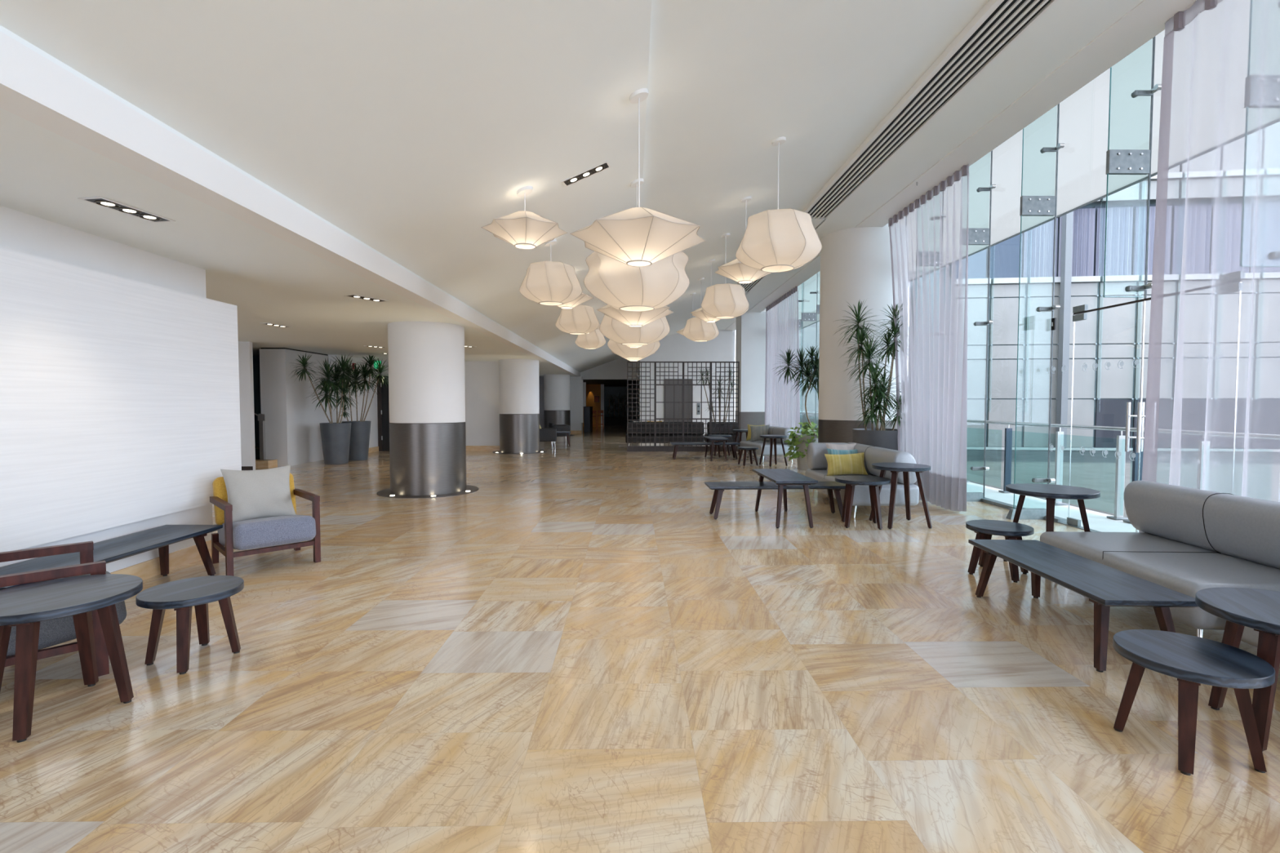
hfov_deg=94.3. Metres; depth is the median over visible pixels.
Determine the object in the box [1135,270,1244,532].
door
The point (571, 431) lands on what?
baseboard
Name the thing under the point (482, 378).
wall
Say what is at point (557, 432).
side table
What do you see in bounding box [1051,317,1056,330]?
box
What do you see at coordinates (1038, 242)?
drape
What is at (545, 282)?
pendant lantern
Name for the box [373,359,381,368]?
exit sign
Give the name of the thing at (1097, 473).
floor
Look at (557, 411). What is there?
round column
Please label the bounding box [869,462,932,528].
round side table
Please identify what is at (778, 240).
pendant lantern
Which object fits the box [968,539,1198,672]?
table
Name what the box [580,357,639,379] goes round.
wall
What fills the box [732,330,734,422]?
wall
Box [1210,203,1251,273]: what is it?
drape
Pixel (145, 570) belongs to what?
baseboard
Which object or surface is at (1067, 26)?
ceiling
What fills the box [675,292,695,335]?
pendant lantern
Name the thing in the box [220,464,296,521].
cushion
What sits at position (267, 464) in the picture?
stair
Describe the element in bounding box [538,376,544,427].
wall
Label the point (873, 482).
round side table
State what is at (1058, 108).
trim
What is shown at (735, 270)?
pendant lantern
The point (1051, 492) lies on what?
round side table
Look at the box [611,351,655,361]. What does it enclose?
pendant lantern
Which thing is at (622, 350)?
pendant lantern
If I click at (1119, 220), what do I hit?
drape
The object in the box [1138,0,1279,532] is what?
sheer curtain
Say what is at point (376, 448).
baseboard
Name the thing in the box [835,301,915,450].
dracaena
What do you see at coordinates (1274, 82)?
glass fin
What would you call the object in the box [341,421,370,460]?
pot
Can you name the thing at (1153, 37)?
trim
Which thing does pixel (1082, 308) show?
door
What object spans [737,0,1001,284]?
trim
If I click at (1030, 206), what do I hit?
glass fin
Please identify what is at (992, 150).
trim
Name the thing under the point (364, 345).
recessed light
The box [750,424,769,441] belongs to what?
cushion
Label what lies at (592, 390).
wall
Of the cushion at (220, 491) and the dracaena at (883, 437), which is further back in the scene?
the dracaena at (883, 437)
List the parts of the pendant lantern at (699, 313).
lamp shade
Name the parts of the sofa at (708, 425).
seat, backrest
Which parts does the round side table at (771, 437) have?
leg, leg, leg, leg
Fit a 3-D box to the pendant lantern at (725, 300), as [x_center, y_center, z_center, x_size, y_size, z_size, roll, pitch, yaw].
[1.505,-2.656,10.447,0.826,1.463,0.826,-2,3,-35]
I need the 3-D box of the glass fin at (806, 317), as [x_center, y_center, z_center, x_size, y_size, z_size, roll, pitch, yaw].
[4.886,-2.032,17.260,0.500,5.700,0.193,0,2,-1]
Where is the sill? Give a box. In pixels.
[1058,522,1101,532]
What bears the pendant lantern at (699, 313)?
hanging from the ceiling at (727, 79)
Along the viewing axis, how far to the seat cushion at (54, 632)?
3.16 m
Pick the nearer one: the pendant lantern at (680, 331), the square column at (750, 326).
the pendant lantern at (680, 331)
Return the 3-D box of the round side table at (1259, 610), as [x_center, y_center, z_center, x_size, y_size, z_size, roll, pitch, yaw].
[2.922,1.106,2.649,0.660,0.580,0.660,1,2,24]
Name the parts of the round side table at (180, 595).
leg, leg, leg, leg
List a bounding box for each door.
[377,375,389,451]
[1066,298,1144,532]
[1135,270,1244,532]
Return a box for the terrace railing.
[774,409,1279,523]
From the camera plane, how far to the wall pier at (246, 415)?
12.63 m
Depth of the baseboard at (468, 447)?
18.65 m
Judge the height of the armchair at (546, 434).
0.750 m
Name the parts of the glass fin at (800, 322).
splice plate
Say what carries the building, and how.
on the floor at (1097, 473)
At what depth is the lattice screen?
18.39 m
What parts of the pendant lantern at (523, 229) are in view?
wire frame, lamp shade, cord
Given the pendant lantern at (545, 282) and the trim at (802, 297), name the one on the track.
the trim at (802, 297)
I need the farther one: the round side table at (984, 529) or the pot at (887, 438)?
the pot at (887, 438)
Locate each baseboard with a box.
[110,539,211,580]
[368,446,378,453]
[466,445,499,450]
[570,430,582,433]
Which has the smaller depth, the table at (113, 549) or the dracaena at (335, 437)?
the table at (113, 549)
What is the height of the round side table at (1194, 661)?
0.430 m
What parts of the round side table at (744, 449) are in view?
leg, leg, leg, leg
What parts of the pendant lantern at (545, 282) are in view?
wire frame, lamp shade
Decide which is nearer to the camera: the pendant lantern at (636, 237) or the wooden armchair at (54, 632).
the wooden armchair at (54, 632)
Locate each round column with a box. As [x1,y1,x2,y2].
[376,321,478,498]
[492,359,546,454]
[543,374,574,435]
[817,222,909,443]
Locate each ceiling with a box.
[0,0,651,372]
[582,379,638,386]
[641,0,988,336]
[715,0,1142,329]
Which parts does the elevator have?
door, door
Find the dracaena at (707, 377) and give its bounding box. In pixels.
[694,363,735,422]
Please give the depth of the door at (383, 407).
18.49 m
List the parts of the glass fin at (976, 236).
splice plate, clamp arm, clamp arm, clamp arm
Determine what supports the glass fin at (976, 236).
on the floor at (566, 652)
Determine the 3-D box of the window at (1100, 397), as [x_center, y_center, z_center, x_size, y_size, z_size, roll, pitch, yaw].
[18.120,-5.519,19.405,17.500,12.500,0.950,0,2,6]
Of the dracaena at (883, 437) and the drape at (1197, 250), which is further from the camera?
the drape at (1197, 250)
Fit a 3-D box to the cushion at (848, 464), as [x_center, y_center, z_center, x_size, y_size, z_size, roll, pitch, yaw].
[3.001,0.551,8.645,0.602,0.350,0.173,0,2,6]
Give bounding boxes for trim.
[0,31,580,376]
[260,347,328,355]
[582,382,586,406]
[600,384,604,426]
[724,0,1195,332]
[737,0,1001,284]
[801,297,803,422]
[815,272,817,420]
[942,191,943,242]
[982,150,992,497]
[1047,103,1059,484]
[1144,36,1155,298]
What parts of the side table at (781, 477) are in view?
leg, leg, leg, leg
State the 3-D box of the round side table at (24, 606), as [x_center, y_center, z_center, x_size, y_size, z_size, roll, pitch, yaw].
[-2.832,1.097,2.884,0.650,0.580,0.650,1,3,27]
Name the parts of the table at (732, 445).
leg, leg, leg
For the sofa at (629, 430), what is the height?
0.877 m
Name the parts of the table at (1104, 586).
leg, leg, leg, leg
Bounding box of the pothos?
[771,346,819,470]
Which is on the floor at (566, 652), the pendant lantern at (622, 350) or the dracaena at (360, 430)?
the dracaena at (360, 430)
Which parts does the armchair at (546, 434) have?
armrest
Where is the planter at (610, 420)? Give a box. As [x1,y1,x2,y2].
[605,392,630,425]
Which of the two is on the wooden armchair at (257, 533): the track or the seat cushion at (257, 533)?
the seat cushion at (257, 533)
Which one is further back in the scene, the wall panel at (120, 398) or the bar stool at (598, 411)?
the bar stool at (598, 411)
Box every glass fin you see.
[787,299,804,434]
[800,283,817,434]
[815,294,819,387]
[913,213,946,462]
[962,184,995,502]
[1005,128,1064,519]
[1102,66,1161,297]
[1240,0,1279,266]
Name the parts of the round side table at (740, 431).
leg, leg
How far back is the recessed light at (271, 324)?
9.85 m
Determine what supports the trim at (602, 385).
attached to the wall at (592, 390)
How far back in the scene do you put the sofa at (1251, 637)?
3.23 m
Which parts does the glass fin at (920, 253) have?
splice plate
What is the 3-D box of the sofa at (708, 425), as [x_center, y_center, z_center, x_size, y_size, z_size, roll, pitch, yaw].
[2.755,0.270,20.169,1.063,0.877,0.863,0,2,-1]
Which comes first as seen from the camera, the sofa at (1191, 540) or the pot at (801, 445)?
the sofa at (1191, 540)
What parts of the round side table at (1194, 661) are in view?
leg, leg, leg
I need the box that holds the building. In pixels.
[773,321,819,428]
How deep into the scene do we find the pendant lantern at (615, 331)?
10.08 m
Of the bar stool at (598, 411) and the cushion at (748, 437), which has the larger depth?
the bar stool at (598, 411)
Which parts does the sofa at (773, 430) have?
seat, backrest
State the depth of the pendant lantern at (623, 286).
6.37 m
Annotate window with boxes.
[762,0,1279,328]
[908,121,1279,448]
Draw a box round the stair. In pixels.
[255,459,277,468]
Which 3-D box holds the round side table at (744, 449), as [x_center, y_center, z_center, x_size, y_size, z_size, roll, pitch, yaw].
[2.620,0.719,14.380,0.510,0.430,0.510,-1,2,-13]
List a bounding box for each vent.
[740,275,766,292]
[806,0,1057,218]
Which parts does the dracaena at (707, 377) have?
crown, crown, crown, crown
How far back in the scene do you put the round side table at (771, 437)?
14.16 m
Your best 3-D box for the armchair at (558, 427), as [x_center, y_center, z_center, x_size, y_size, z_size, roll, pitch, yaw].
[-3.075,0.235,22.578,0.710,0.750,0.750,-1,2,-16]
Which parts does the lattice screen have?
post, lattice panel, post, lattice panel, board, rail, post, lattice panel, post, lattice panel, post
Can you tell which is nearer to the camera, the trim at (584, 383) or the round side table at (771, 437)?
the round side table at (771, 437)
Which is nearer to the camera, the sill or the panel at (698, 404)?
the sill
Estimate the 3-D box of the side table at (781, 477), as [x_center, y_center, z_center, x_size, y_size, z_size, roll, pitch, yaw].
[1.838,0.908,7.670,0.500,0.580,1.280,0,2,-2]
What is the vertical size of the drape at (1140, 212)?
2.280 m
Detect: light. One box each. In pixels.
[77,196,175,222]
[261,323,292,327]
[343,293,388,302]
[364,345,386,347]
[560,160,611,186]
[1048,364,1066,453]
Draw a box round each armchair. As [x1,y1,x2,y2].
[0,541,126,676]
[209,472,320,576]
[539,427,556,447]
[548,422,569,442]
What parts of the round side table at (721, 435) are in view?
leg, leg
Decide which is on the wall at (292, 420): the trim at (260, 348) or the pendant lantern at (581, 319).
the trim at (260, 348)
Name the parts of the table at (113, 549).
leg, leg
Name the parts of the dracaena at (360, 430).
crown, crown, crown, crown, crown, crown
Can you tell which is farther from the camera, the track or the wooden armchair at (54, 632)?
the track
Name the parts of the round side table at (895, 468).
leg, leg, leg, leg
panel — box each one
[0,247,241,552]
[697,403,700,414]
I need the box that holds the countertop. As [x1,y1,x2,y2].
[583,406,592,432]
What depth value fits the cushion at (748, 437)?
16.50 m
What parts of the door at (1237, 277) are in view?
handle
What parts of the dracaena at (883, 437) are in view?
crown, crown, crown, crown, crown, crown, crown, crown, crown, crown, crown, crown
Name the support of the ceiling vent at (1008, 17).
in the ceiling at (1067, 26)
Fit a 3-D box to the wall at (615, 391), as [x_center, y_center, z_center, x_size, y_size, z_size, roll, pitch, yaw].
[-1.932,-1.548,43.049,11.400,2.700,0.200,0,2,-1]
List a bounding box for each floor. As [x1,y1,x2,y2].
[0,423,1279,852]
[734,418,1279,517]
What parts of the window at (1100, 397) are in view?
facade panel, facade panel, facade panel, facade panel, facade panel, facade panel, facade panel, facade panel, facade panel, facade panel, facade panel, facade panel, facade panel, facade panel, facade panel, facade panel, facade panel, facade panel, facade panel, facade panel, dark pane, facade panel, facade panel, facade panel, facade panel, facade panel, dark pane, facade panel, facade panel, facade panel, facade panel, facade panel, facade panel, dark pane, facade panel, facade panel, facade panel, facade panel, facade panel, facade panel, dark pane, facade panel, facade panel, facade panel, facade panel, facade panel, facade panel, dark pane, facade panel, facade panel, facade panel, facade panel, facade panel, facade panel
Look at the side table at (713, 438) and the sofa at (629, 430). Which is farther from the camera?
the sofa at (629, 430)
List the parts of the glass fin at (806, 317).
splice plate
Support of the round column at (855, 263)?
on the floor at (566, 652)
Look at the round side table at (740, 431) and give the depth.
17.18 m
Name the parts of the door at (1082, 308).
handle, handle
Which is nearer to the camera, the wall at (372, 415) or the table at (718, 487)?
the table at (718, 487)
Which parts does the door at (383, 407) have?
frame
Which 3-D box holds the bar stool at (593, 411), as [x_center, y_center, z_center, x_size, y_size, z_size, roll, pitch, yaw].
[-2.607,-0.348,33.180,0.368,1.080,0.366,0,2,-1]
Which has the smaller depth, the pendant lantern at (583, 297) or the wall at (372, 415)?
the pendant lantern at (583, 297)
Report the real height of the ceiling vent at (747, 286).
0.054 m
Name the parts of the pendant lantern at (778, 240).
wire frame, cord, lamp shade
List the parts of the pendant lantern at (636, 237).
wire frame, lamp shade, cord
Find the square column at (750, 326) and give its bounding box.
[735,311,772,440]
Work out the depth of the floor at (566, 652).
3.01 m
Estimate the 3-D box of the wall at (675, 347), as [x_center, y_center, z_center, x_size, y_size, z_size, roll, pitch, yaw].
[1.987,-2.259,28.090,4.040,5.300,4.250,0,2,-1]
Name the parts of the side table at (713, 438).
leg, leg, leg, leg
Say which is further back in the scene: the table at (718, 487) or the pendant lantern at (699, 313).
the pendant lantern at (699, 313)
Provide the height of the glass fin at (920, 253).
5.700 m
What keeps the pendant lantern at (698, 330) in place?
hanging from the ceiling at (727, 79)
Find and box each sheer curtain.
[764,285,799,434]
[888,162,971,511]
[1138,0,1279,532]
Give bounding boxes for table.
[0,524,222,590]
[0,573,142,742]
[135,575,244,674]
[553,431,570,446]
[670,442,740,459]
[703,435,728,461]
[704,481,845,519]
[708,434,731,456]
[732,429,749,455]
[737,446,759,466]
[751,468,817,528]
[759,435,787,466]
[835,475,889,529]
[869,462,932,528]
[965,520,1034,582]
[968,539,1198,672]
[1003,483,1100,561]
[1112,629,1275,775]
[1195,587,1279,752]
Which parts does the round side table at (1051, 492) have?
leg, leg, leg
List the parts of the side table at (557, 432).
leg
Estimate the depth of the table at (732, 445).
15.86 m
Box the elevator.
[663,378,692,422]
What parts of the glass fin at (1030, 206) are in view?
splice plate, clamp arm, clamp arm, clamp arm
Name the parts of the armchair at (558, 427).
backrest, armrest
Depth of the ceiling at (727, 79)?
5.58 m
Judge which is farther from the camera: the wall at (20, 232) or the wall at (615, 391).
the wall at (615, 391)
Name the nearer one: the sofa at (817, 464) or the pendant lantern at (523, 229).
the pendant lantern at (523, 229)
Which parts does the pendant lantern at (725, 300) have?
lamp shade, wire frame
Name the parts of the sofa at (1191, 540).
seat, leg, backrest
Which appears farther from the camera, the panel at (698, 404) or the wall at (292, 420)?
the panel at (698, 404)
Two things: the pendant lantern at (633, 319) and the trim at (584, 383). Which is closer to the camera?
the pendant lantern at (633, 319)
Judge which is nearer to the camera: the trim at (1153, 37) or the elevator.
the trim at (1153, 37)
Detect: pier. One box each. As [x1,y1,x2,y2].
[238,342,255,470]
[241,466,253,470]
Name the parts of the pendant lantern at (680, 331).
lamp shade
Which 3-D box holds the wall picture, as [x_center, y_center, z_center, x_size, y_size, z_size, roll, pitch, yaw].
[-2.757,-1.745,37.887,0.320,0.400,0.035,0,2,-1]
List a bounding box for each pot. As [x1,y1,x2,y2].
[319,422,351,464]
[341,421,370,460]
[795,434,817,470]
[852,428,906,450]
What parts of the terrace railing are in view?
post, handrail, post, plate, plate, post, post, post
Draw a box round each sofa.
[625,422,704,445]
[704,422,737,441]
[739,426,795,462]
[805,442,919,518]
[1040,480,1279,637]
[1240,626,1258,647]
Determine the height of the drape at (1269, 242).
2.280 m
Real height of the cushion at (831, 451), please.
0.361 m
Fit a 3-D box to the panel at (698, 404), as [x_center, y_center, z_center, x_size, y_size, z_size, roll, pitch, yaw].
[2.568,-0.776,26.015,0.140,0.500,0.030,0,2,-1]
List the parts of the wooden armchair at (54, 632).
rail, armrest, armrest, leg, leg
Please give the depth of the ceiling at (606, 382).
34.45 m
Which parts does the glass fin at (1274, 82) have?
splice plate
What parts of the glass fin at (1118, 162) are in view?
splice plate, clamp arm, clamp arm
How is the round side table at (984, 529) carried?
on the floor at (566, 652)
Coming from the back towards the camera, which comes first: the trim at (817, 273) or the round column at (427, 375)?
the trim at (817, 273)
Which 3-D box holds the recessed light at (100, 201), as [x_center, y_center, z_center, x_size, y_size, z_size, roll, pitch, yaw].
[-3.435,-1.452,3.992,0.172,0.010,0.506,0,2,9]
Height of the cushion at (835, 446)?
0.435 m
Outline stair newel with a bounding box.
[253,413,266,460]
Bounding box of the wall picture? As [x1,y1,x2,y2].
[594,395,599,402]
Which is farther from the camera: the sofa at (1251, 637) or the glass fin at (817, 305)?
the glass fin at (817, 305)
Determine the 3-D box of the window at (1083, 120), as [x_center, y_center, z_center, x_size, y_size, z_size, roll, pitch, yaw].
[7.163,-4.569,12.937,3.810,0.070,38.000,0,2,-1]
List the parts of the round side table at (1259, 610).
leg, leg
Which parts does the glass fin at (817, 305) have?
splice plate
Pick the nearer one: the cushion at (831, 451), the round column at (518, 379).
the cushion at (831, 451)
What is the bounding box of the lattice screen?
[626,361,739,451]
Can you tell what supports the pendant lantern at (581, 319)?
hanging from the ceiling at (409, 127)
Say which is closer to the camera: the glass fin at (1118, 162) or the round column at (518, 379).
the glass fin at (1118, 162)
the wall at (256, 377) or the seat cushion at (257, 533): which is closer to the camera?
the seat cushion at (257, 533)
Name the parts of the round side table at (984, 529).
leg, leg, leg, leg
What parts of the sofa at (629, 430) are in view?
seat, backrest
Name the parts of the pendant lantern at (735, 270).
lamp shade, wire frame, cord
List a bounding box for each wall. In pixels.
[0,205,213,579]
[253,355,261,457]
[259,348,329,466]
[328,354,377,448]
[387,361,499,445]
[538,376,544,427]
[569,376,582,433]
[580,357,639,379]
[582,384,600,426]
[604,386,638,423]
[638,329,732,435]
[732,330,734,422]
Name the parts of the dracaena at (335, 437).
crown, crown, crown, crown, crown, crown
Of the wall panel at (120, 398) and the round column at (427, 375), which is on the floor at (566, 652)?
the round column at (427, 375)
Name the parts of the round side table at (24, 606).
leg, leg, leg, leg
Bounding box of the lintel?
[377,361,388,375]
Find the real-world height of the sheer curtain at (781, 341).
4.670 m
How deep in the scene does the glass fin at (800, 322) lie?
18.64 m
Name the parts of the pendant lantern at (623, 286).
lamp shade, wire frame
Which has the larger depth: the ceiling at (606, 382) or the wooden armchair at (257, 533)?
the ceiling at (606, 382)
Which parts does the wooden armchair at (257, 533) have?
leg, rail, armrest, leg, seat rail, armrest, leg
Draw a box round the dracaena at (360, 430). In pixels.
[329,355,388,460]
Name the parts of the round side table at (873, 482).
leg, leg, leg, leg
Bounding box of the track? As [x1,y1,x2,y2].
[982,497,1066,523]
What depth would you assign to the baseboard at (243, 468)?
12.65 m
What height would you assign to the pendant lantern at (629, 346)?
1.367 m
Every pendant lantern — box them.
[480,186,567,248]
[519,239,582,305]
[555,304,599,334]
[556,292,592,308]
[569,88,705,266]
[575,328,605,349]
[583,177,689,311]
[596,304,674,327]
[599,315,670,345]
[607,339,660,358]
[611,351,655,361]
[626,345,643,347]
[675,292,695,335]
[682,277,719,342]
[690,258,719,322]
[701,233,749,319]
[715,195,771,283]
[735,136,822,272]
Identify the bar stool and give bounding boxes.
[592,410,596,430]
[596,410,604,429]
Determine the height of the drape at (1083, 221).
2.280 m
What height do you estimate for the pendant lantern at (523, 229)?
0.580 m
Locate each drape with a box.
[1022,217,1057,278]
[1057,208,1095,276]
[1095,206,1133,276]
[1133,205,1172,275]
[1171,204,1211,275]
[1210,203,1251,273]
[1257,202,1279,272]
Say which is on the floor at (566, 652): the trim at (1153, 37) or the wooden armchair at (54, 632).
the wooden armchair at (54, 632)
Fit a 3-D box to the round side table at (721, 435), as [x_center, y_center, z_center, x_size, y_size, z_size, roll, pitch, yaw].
[2.300,0.537,17.070,0.660,0.580,0.660,0,2,-11]
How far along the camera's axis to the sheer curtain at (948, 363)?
8.59 m
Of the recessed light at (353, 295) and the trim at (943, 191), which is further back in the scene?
the trim at (943, 191)
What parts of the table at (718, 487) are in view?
leg, leg, leg, leg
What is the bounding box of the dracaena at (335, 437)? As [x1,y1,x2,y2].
[290,353,359,464]
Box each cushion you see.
[6,571,126,657]
[213,472,296,524]
[217,515,315,550]
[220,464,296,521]
[746,424,764,440]
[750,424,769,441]
[824,452,867,475]
[825,443,856,471]
[826,448,857,454]
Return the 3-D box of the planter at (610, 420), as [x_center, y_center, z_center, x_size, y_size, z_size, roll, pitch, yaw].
[-1.485,-1.210,40.193,2.074,2.249,1.155,0,2,-1]
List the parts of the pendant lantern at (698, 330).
wire frame, lamp shade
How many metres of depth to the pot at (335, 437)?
14.42 m
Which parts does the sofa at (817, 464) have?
leg, seat, backrest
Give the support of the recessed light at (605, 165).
in the ceiling at (409, 127)
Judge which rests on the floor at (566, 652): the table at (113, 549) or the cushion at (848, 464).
the table at (113, 549)

